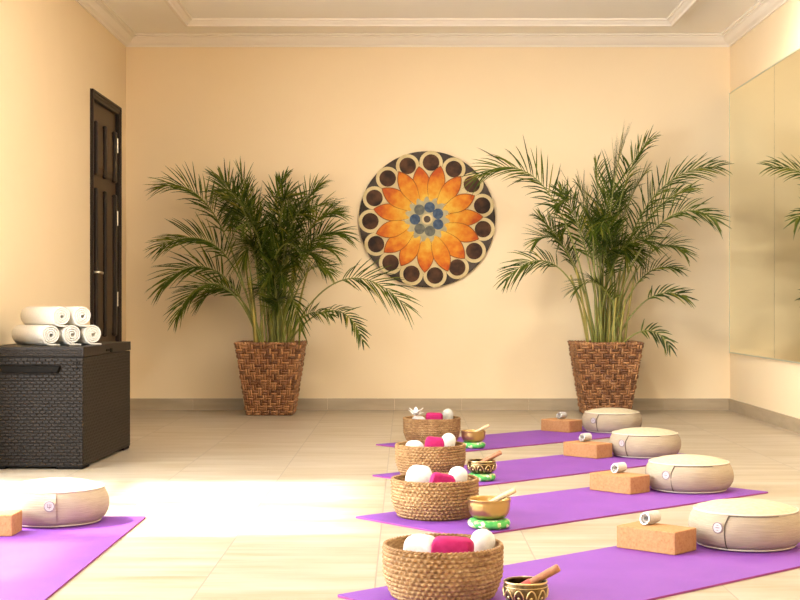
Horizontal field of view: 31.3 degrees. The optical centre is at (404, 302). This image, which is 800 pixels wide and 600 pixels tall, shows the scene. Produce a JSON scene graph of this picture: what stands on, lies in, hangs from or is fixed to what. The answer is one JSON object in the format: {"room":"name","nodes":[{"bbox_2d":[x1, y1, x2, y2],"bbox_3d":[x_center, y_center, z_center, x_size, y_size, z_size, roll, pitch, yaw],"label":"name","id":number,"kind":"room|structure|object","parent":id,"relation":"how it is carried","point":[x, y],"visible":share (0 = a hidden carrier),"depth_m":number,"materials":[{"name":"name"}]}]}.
{"room":"exercise studio","nodes":[
{"label":"exercise studio","id":0,"kind":"room"},
{"bbox_2d":[0,0,125,344],"bbox_3d":[-2.316,-0.637,4.080,0.200,2.975,14.560,0,0,0],"label":"wall","id":1,"kind":"structure","parent":0,"point":[52,52],"depth_m":8.89,"materials":[{"name":"paint"}]},
{"bbox_2d":[90,88,121,340],"bbox_3d":[-2.265,-0.330,10.565,0.202,2.360,1.010,0,0,0],"label":"door","id":2,"kind":"structure","parent":1,"relation":"in","point":[105,115],"depth_m":10.54,"materials":[{"name":"brown wood"}]},
{"bbox_2d":[75,0,788,46],"bbox_3d":[0.183,-2.079,4.180,4.798,0.092,14.360,0,0,0],"label":"trim","id":3,"kind":"structure","parent":1,"relation":"attached to","point":[98,9],"depth_m":11.29,"materials":[{"name":"beige paint"}]},
{"bbox_2d":[0,410,799,599],"bbox_3d":[0.183,0.925,4.180,5.198,0.150,14.760,0,0,0],"label":"floor","id":4,"kind":"structure","parent":0,"point":[234,504],"depth_m":6.48,"materials":[{"name":"tile"}]},
{"bbox_2d":[0,341,130,468],"bbox_3d":[-1.893,0.537,7.832,0.554,0.625,1.106,0,0,2],"label":"storage box","id":5,"kind":"object","parent":4,"relation":"on","point":[62,406],"visible":1,"depth_m":7.30,"materials":[{"name":"wicker"}]},
{"bbox_2d":[11,325,59,345],"bbox_3d":[-1.975,0.171,7.641,0.104,0.108,0.370,0,0,-40],"label":"rolled towel","id":6,"kind":"object","parent":5,"relation":"on","point":[46,335],"visible":1,"depth_m":7.54,"materials":[{"name":"fabric"}]},
{"bbox_2d":[52,325,80,344],"bbox_3d":[-1.883,0.171,7.718,0.104,0.108,0.370,0,0,-40],"label":"rolled towel","id":7,"kind":"object","parent":5,"relation":"on","point":[69,335],"visible":0.34,"depth_m":7.58,"materials":[{"name":"fabric"}]},
{"bbox_2d":[20,307,69,326],"bbox_3d":[-1.932,0.073,7.677,0.104,0.108,0.370,0,0,-42],"label":"rolled towel","id":8,"kind":"object","parent":7,"relation":"on","point":[54,316],"visible":0.98,"depth_m":7.58,"materials":[{"name":"fabric"}]},
{"bbox_2d":[75,325,101,344],"bbox_3d":[-1.790,0.171,7.796,0.104,0.108,0.370,0,0,-40],"label":"rolled towel","id":9,"kind":"object","parent":5,"relation":"on","point":[88,335],"visible":0.38,"depth_m":7.66,"materials":[{"name":"fabric"}]},
{"bbox_2d":[53,306,90,326],"bbox_3d":[-1.834,0.073,7.759,0.104,0.108,0.370,0,0,-39],"label":"rolled towel","id":10,"kind":"object","parent":9,"relation":"on","point":[79,316],"visible":0.44,"depth_m":7.62,"materials":[{"name":"fabric"}]},
{"bbox_2d":[0,516,144,599],"bbox_3d":[-1.335,0.847,4.745,0.620,0.006,1.830,0,0,0],"label":"yoga mat","id":11,"kind":"object","parent":4,"relation":"on","point":[36,562],"visible":0.93,"depth_m":4.83,"materials":[{"name":"purple rubber"}]},
{"bbox_2d":[0,510,21,535],"bbox_3d":[-1.536,0.805,5.235,0.234,0.077,0.140,0,0,0],"label":"block","id":12,"kind":"object","parent":11,"relation":"on","point":[10,520],"visible":1,"depth_m":5.17,"materials":[{"name":"orange"}]},
{"bbox_2d":[0,477,108,527],"bbox_3d":[-1.348,0.761,5.521,0.408,0.158,0.417,0,0,0],"label":"cushion","id":13,"kind":"object","parent":11,"relation":"on","point":[60,501],"visible":0.9,"depth_m":5.37,"materials":[{"name":"beige fabric"}]},
{"bbox_2d":[44,501,54,511],"bbox_3d":[-1.323,0.756,5.316,0.039,0.040,0.005,0,0,-8],"label":"print","id":14,"kind":"object","parent":13,"relation":"attached to","point":[49,506],"depth_m":5.32,"materials":[{"name":"grey"}]},
{"bbox_2d":[143,158,422,415],"bbox_3d":[-0.929,-0.145,10.830,2.144,1.990,1.023,0,0,0],"label":"potted palm","id":15,"kind":"object","parent":4,"relation":"on","point":[270,370],"visible":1,"depth_m":10.79,"materials":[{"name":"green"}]},
{"bbox_2d":[234,340,307,415],"bbox_3d":[-1.024,0.571,10.965,0.524,0.558,0.524,0,0,0],"label":"planter","id":16,"kind":"object","parent":15,"relation":"attached to","point":[270,371],"depth_m":10.75,"materials":[{"name":"brown wicker"}]},
{"bbox_2d":[376,426,611,451],"bbox_3d":[0.757,0.847,8.951,1.940,0.006,0.640,0,0,-42],"label":"yoga mat","id":17,"kind":"object","parent":4,"relation":"on","point":[535,437],"visible":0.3,"depth_m":8.90,"materials":[{"name":"purple rubber"}]},
{"bbox_2d":[403,415,460,440],"bbox_3d":[0.162,0.766,8.640,0.352,0.154,0.352,0,0,-2],"label":"seagrass basket","id":18,"kind":"object","parent":17,"relation":"on","point":[414,429],"visible":0.74,"depth_m":8.50,"materials":[{"name":"brown wicker"}]},
{"bbox_2d":[409,407,423,415],"bbox_3d":[0.067,0.654,8.611,0.096,0.053,0.096,0,0,0],"label":"flower","id":19,"kind":"object","parent":18,"relation":"in","point":[416,411],"visible":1,"depth_m":8.60,"materials":[{"name":"white plant"}]},
{"bbox_2d":[412,416,424,418],"bbox_3d":[0.082,0.760,8.660,0.083,0.152,0.093,0,0,-7],"label":"towel","id":20,"kind":"object","parent":18,"relation":"in","point":[414,417],"visible":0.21,"depth_m":8.64,"materials":[{"name":"fabric"}]},
{"bbox_2d":[426,412,442,419],"bbox_3d":[0.174,0.747,8.595,0.107,0.176,0.077,2,0,-3],"label":"towel","id":21,"kind":"object","parent":18,"relation":"in","point":[430,415],"visible":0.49,"depth_m":8.56,"materials":[{"name":"fabric"}]},
{"bbox_2d":[442,409,452,419],"bbox_3d":[0.256,0.737,8.695,0.076,0.190,0.070,0,0,17],"label":"roll","id":22,"kind":"object","parent":18,"relation":"in","point":[447,413],"visible":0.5,"depth_m":8.67,"materials":[{"name":"grey fabric"}]},
{"bbox_2d":[464,441,485,448],"bbox_3d":[0.398,0.825,8.331,0.143,0.036,0.143,0,0,0],"label":"cushion","id":23,"kind":"object","parent":17,"relation":"on","point":[471,445],"visible":0.8,"depth_m":8.27,"materials":[{"name":"green fabric"}]},
{"bbox_2d":[461,430,485,441],"bbox_3d":[0.398,0.776,8.330,0.146,0.066,0.146,0,0,18],"label":"bowl","id":24,"kind":"object","parent":23,"relation":"on","point":[467,435],"visible":1,"depth_m":8.28,"materials":[{"name":"gold metal"}]},
{"bbox_2d":[473,424,489,431],"bbox_3d":[0.422,0.746,8.327,0.146,0.086,0.019,0,0,10],"label":"mallet","id":25,"kind":"object","parent":24,"relation":"in","point":[487,425],"visible":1,"depth_m":8.31,"materials":[{"name":"brown wood"}]},
{"bbox_2d":[541,418,581,432],"bbox_3d":[1.031,0.805,9.420,0.234,0.077,0.140,0,0,44],"label":"block","id":26,"kind":"object","parent":17,"relation":"on","point":[549,424],"visible":1,"depth_m":9.36,"materials":[{"name":"orange"}]},
{"bbox_2d":[556,412,566,418],"bbox_3d":[1.033,0.743,9.457,0.044,0.045,0.069,0,0,42],"label":"strap","id":27,"kind":"object","parent":26,"relation":"on","point":[560,415],"visible":1,"depth_m":9.45,"materials":[{"name":"grey fabric"}]},
{"bbox_2d":[582,408,641,432],"bbox_3d":[1.361,0.766,9.398,0.394,0.149,0.395,0,0,0],"label":"cushion","id":28,"kind":"object","parent":17,"relation":"on","point":[599,420],"visible":0.88,"depth_m":9.25,"materials":[{"name":"beige fabric"}]},
{"bbox_2d":[372,452,712,486],"bbox_3d":[0.768,0.847,7.432,1.940,0.006,0.640,0,0,-42],"label":"yoga mat","id":29,"kind":"object","parent":4,"relation":"on","point":[527,469],"visible":0.36,"depth_m":7.33,"materials":[{"name":"purple rubber"}]},
{"bbox_2d":[395,440,465,473],"bbox_3d":[0.125,0.766,7.030,0.352,0.154,0.352,0,0,38],"label":"seagrass basket","id":30,"kind":"object","parent":29,"relation":"on","point":[443,459],"visible":0.7,"depth_m":6.89,"materials":[{"name":"brown wicker"}]},
{"bbox_2d":[405,440,423,446],"bbox_3d":[0.047,0.757,7.050,0.098,0.158,0.100,0,0,0],"label":"towel","id":31,"kind":"object","parent":30,"relation":"in","point":[415,443],"visible":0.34,"depth_m":7.02,"materials":[{"name":"fabric"}]},
{"bbox_2d":[424,436,443,446],"bbox_3d":[0.139,0.744,6.985,0.108,0.182,0.078,0,0,2],"label":"towel","id":32,"kind":"object","parent":30,"relation":"in","point":[430,441],"visible":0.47,"depth_m":6.95,"materials":[{"name":"fabric"}]},
{"bbox_2d":[442,433,455,446],"bbox_3d":[0.203,0.738,7.085,0.099,0.188,0.072,0,0,1],"label":"roll","id":33,"kind":"object","parent":30,"relation":"in","point":[449,439],"visible":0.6,"depth_m":7.06,"materials":[{"name":"white fabric"}]},
{"bbox_2d":[469,472,495,481],"bbox_3d":[0.365,0.825,6.801,0.136,0.036,0.135,0,0,0],"label":"cushion","id":34,"kind":"object","parent":29,"relation":"on","point":[491,476],"visible":0.66,"depth_m":6.75,"materials":[{"name":"green fabric"}]},
{"bbox_2d":[467,459,496,473],"bbox_3d":[0.365,0.778,6.800,0.143,0.063,0.141,0,0,-40],"label":"bowl","id":35,"kind":"object","parent":34,"relation":"on","point":[476,466],"visible":0.99,"depth_m":6.75,"materials":[{"name":"brown metal"}]},
{"bbox_2d":[481,450,501,460],"bbox_3d":[0.389,0.745,6.797,0.147,0.090,0.022,0,0,10],"label":"mallet","id":36,"kind":"object","parent":35,"relation":"in","point":[498,453],"visible":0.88,"depth_m":6.78,"materials":[{"name":"brown wood"}]},
{"bbox_2d":[563,440,611,458],"bbox_3d":[1.005,0.805,7.865,0.140,0.077,0.234,0,0,-44],"label":"block","id":37,"kind":"object","parent":29,"relation":"on","point":[586,449],"visible":0.94,"depth_m":7.80,"materials":[{"name":"orange"}]},
{"bbox_2d":[579,433,591,441],"bbox_3d":[0.996,0.743,7.912,0.069,0.045,0.044,0,0,-42],"label":"strap","id":38,"kind":"object","parent":37,"relation":"on","point":[583,437],"visible":1,"depth_m":7.90,"materials":[{"name":"grey fabric"}]},
{"bbox_2d":[609,427,680,457],"bbox_3d":[1.328,0.766,7.908,0.394,0.149,0.394,0,0,0],"label":"cushion","id":39,"kind":"object","parent":29,"relation":"on","point":[635,442],"visible":0.96,"depth_m":7.75,"materials":[{"name":"beige fabric"}]},
{"bbox_2d":[356,486,767,534],"bbox_3d":[0.714,0.847,6.020,1.865,0.006,0.640,0,0,-41],"label":"yoga mat","id":40,"kind":"object","parent":4,"relation":"on","point":[529,511],"visible":0.54,"depth_m":5.93,"materials":[{"name":"purple rubber"}]},
{"bbox_2d":[390,472,478,520],"bbox_3d":[0.118,0.766,5.665,0.352,0.154,0.352,0,0,-19],"label":"seagrass basket","id":41,"kind":"object","parent":40,"relation":"on","point":[419,501],"visible":0.84,"depth_m":5.52,"materials":[{"name":"brown wicker"}]},
{"bbox_2d":[405,465,431,482],"bbox_3d":[0.054,0.740,5.710,0.124,0.186,0.106,0,0,7],"label":"towel","id":42,"kind":"object","parent":41,"relation":"in","point":[415,473],"visible":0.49,"depth_m":5.67,"materials":[{"name":"fabric"}]},
{"bbox_2d":[429,472,455,482],"bbox_3d":[0.138,0.749,5.605,0.117,0.168,0.075,0,0,-8],"label":"towel","id":43,"kind":"object","parent":41,"relation":"in","point":[436,477],"visible":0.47,"depth_m":5.58,"materials":[{"name":"fabric"}]},
{"bbox_2d":[449,466,467,481],"bbox_3d":[0.204,0.742,5.715,0.091,0.179,0.077,0,0,4],"label":"roll","id":44,"kind":"object","parent":41,"relation":"in","point":[459,473],"visible":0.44,"depth_m":5.69,"materials":[{"name":"white fabric"}]},
{"bbox_2d":[468,517,509,529],"bbox_3d":[0.316,0.825,5.371,0.161,0.036,0.160,0,0,0],"label":"cushion","id":45,"kind":"object","parent":40,"relation":"on","point":[503,523],"visible":0.84,"depth_m":5.31,"materials":[{"name":"green fabric"}]},
{"bbox_2d":[467,495,510,519],"bbox_3d":[0.316,0.771,5.370,0.164,0.076,0.164,0,0,-26],"label":"bowl","id":46,"kind":"object","parent":45,"relation":"on","point":[480,507],"visible":0.95,"depth_m":5.31,"materials":[{"name":"gold metal"}]},
{"bbox_2d":[489,488,516,500],"bbox_3d":[0.341,0.739,5.367,0.157,0.094,0.021,0,0,10],"label":"mallet","id":47,"kind":"object","parent":46,"relation":"in","point":[512,491],"visible":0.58,"depth_m":5.35,"materials":[{"name":"brown wood"}]},
{"bbox_2d":[590,470,649,494],"bbox_3d":[0.963,0.805,6.420,0.140,0.077,0.234,0,0,-43],"label":"block","id":48,"kind":"object","parent":40,"relation":"on","point":[607,481],"visible":1,"depth_m":6.36,"materials":[{"name":"orange"}]},
{"bbox_2d":[611,462,626,472],"bbox_3d":[0.964,0.743,6.457,0.069,0.045,0.044,0,0,-43],"label":"strap","id":49,"kind":"object","parent":48,"relation":"on","point":[621,466],"visible":1,"depth_m":6.45,"materials":[{"name":"grey fabric"}]},
{"bbox_2d":[645,454,733,493],"bbox_3d":[1.285,0.766,6.475,0.394,0.149,0.394,0,0,0],"label":"cushion","id":50,"kind":"object","parent":40,"relation":"on","point":[678,473],"visible":0.98,"depth_m":6.33,"materials":[{"name":"beige fabric"}]},
{"bbox_2d":[338,542,799,599],"bbox_3d":[0.708,0.847,4.517,1.865,0.006,0.640,0,0,-42],"label":"yoga mat","id":51,"kind":"object","parent":4,"relation":"on","point":[608,573],"visible":0.56,"depth_m":4.49,"materials":[{"name":"purple rubber"}]},
{"bbox_2d":[382,533,503,599],"bbox_3d":[0.109,0.766,4.120,0.352,0.154,0.352,0,0,-15],"label":"seagrass basket","id":52,"kind":"object","parent":51,"relation":"on","point":[408,575],"visible":0.91,"depth_m":3.98,"materials":[{"name":"brown wicker"}]},
{"bbox_2d":[403,534,434,552],"bbox_3d":[0.041,0.753,4.150,0.102,0.163,0.100,0,0,9],"label":"towel","id":53,"kind":"object","parent":52,"relation":"in","point":[416,542],"visible":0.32,"depth_m":4.11,"materials":[{"name":"fabric"}]},
{"bbox_2d":[431,536,473,552],"bbox_3d":[0.134,0.750,4.065,0.121,0.170,0.074,0,0,8],"label":"towel","id":54,"kind":"object","parent":52,"relation":"in","point":[440,544],"visible":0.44,"depth_m":4.03,"materials":[{"name":"fabric"}]},
{"bbox_2d":[471,529,494,551],"bbox_3d":[0.212,0.744,4.150,0.099,0.176,0.072,0,0,1],"label":"roll","id":55,"kind":"object","parent":52,"relation":"in","point":[483,539],"visible":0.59,"depth_m":4.12,"materials":[{"name":"white fabric"}]},
{"bbox_2d":[617,521,695,554],"bbox_3d":[0.862,0.805,4.905,0.234,0.077,0.140,0,0,42],"label":"block","id":56,"kind":"object","parent":51,"relation":"on","point":[656,537],"visible":1,"depth_m":4.85,"materials":[{"name":"orange"}]},
{"bbox_2d":[640,510,660,524],"bbox_3d":[0.848,0.743,4.952,0.069,0.045,0.044,0,0,-42],"label":"strap","id":57,"kind":"object","parent":56,"relation":"on","point":[648,517],"visible":1,"depth_m":4.94,"materials":[{"name":"fabric"}]},
{"bbox_2d":[688,498,799,551],"bbox_3d":[1.190,0.766,4.996,0.395,0.149,0.394,0,0,0],"label":"cushion","id":58,"kind":"object","parent":51,"relation":"on","point":[733,524],"visible":0.99,"depth_m":4.84,"materials":[{"name":"beige fabric"}]},
{"bbox_3d":[0.325,0.825,3.856,0.120,0.036,0.119,0,0,0],"label":"cushion","id":59,"kind":"object","parent":51,"relation":"on","visible":0},
{"bbox_2d":[502,576,548,599],"bbox_3d":[0.325,0.778,3.855,0.126,0.063,0.125,0,0,6],"label":"bowl","id":60,"kind":"object","parent":59,"relation":"on","point":[512,589],"visible":0.93,"depth_m":3.81,"materials":[{"name":"brown metal"}]},
{"bbox_2d":[520,564,560,583],"bbox_3d":[0.350,0.747,3.849,0.138,0.092,0.025,0,0,11],"label":"mallet","id":61,"kind":"object","parent":60,"relation":"in","point":[554,569],"visible":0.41,"depth_m":3.84,"materials":[{"name":"red wood"}]},
{"bbox_2d":[461,122,732,413],"bbox_3d":[1.461,-0.278,10.869,2.026,2.255,0.873,0,0,15],"label":"potted palm","id":62,"kind":"object","parent":4,"relation":"on","point":[605,366],"visible":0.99,"depth_m":10.82,"materials":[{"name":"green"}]},
{"bbox_2d":[567,340,643,413],"bbox_3d":[1.535,0.571,10.975,0.524,0.558,0.524,0,0,0],"label":"planter","id":63,"kind":"object","parent":62,"relation":"attached to","point":[605,372],"depth_m":10.76,"materials":[{"name":"brown wicker"}]},
{"bbox_2d":[126,47,729,409],"bbox_3d":[0.183,-0.637,11.460,5.198,2.975,0.200,0,0,0],"label":"wall","id":64,"kind":"structure","parent":0,"point":[342,113],"depth_m":11.36,"materials":[{"name":"paint"}]},
{"bbox_2d":[359,151,494,286],"bbox_3d":[0.174,-0.664,11.337,1.082,1.082,0.045,0,0,0],"label":"disc","id":65,"kind":"object","parent":64,"relation":"attached to","point":[418,217],"visible":0.98,"depth_m":11.32,"materials":[{"name":"paint"}]},
{"bbox_2d":[130,398,729,409],"bbox_3d":[0.183,0.804,11.354,4.796,0.092,0.012,0,0,0],"label":"baseboard","id":66,"kind":"structure","parent":64,"relation":"attached to","point":[135,403],"depth_m":11.35,"materials":[{"name":"tile"}]},
{"bbox_2d":[103,0,758,32],"bbox_3d":[0.183,-2.200,4.180,5.198,0.150,14.760,0,0,0],"label":"ceiling","id":67,"kind":"structure","parent":0,"point":[142,16],"depth_m":10.46,"materials":[{"name":"paint"}]},
{"bbox_2d":[164,0,698,26],"bbox_3d":[0.183,-2.100,4.130,3.708,0.050,13.260,0,0,0],"label":"trim","id":68,"kind":"structure","parent":67,"relation":"attached to","point":[177,8],"depth_m":10.70,"materials":[{"name":"beige paint"}]},
{"bbox_2d":[730,0,799,418],"bbox_3d":[2.682,-0.637,4.080,0.200,2.975,14.560,0,0,0],"label":"wall","id":69,"kind":"structure","parent":0,"point":[773,385],"depth_m":10.21,"materials":[{"name":"paint"}]},
{"bbox_2d":[729,64,773,359],"bbox_3d":[2.575,-0.634,10.647,0.012,2.060,1.380,0,0,0],"label":"wall mirror","id":70,"kind":"object","parent":69,"relation":"attached to","point":[751,104],"visible":1,"depth_m":10.61,"materials":[{"name":"silver mirror"}]},
{"bbox_2d":[729,399,799,432],"bbox_3d":[2.576,0.804,4.174,0.012,0.092,14.346,0,0,0],"label":"baseboard","id":71,"kind":"structure","parent":69,"relation":"attached to","point":[784,421],"depth_m":10.17,"materials":[{"name":"tile"}]},
{"bbox_2d":[774,47,799,363],"bbox_3d":[2.575,-0.634,9.270,0.012,2.060,1.366,0,0,0],"label":"wall mirror","id":72,"kind":"object","parent":69,"relation":"attached to","point":[787,69],"visible":1,"depth_m":9.64,"materials":[{"name":"silver mirror"}]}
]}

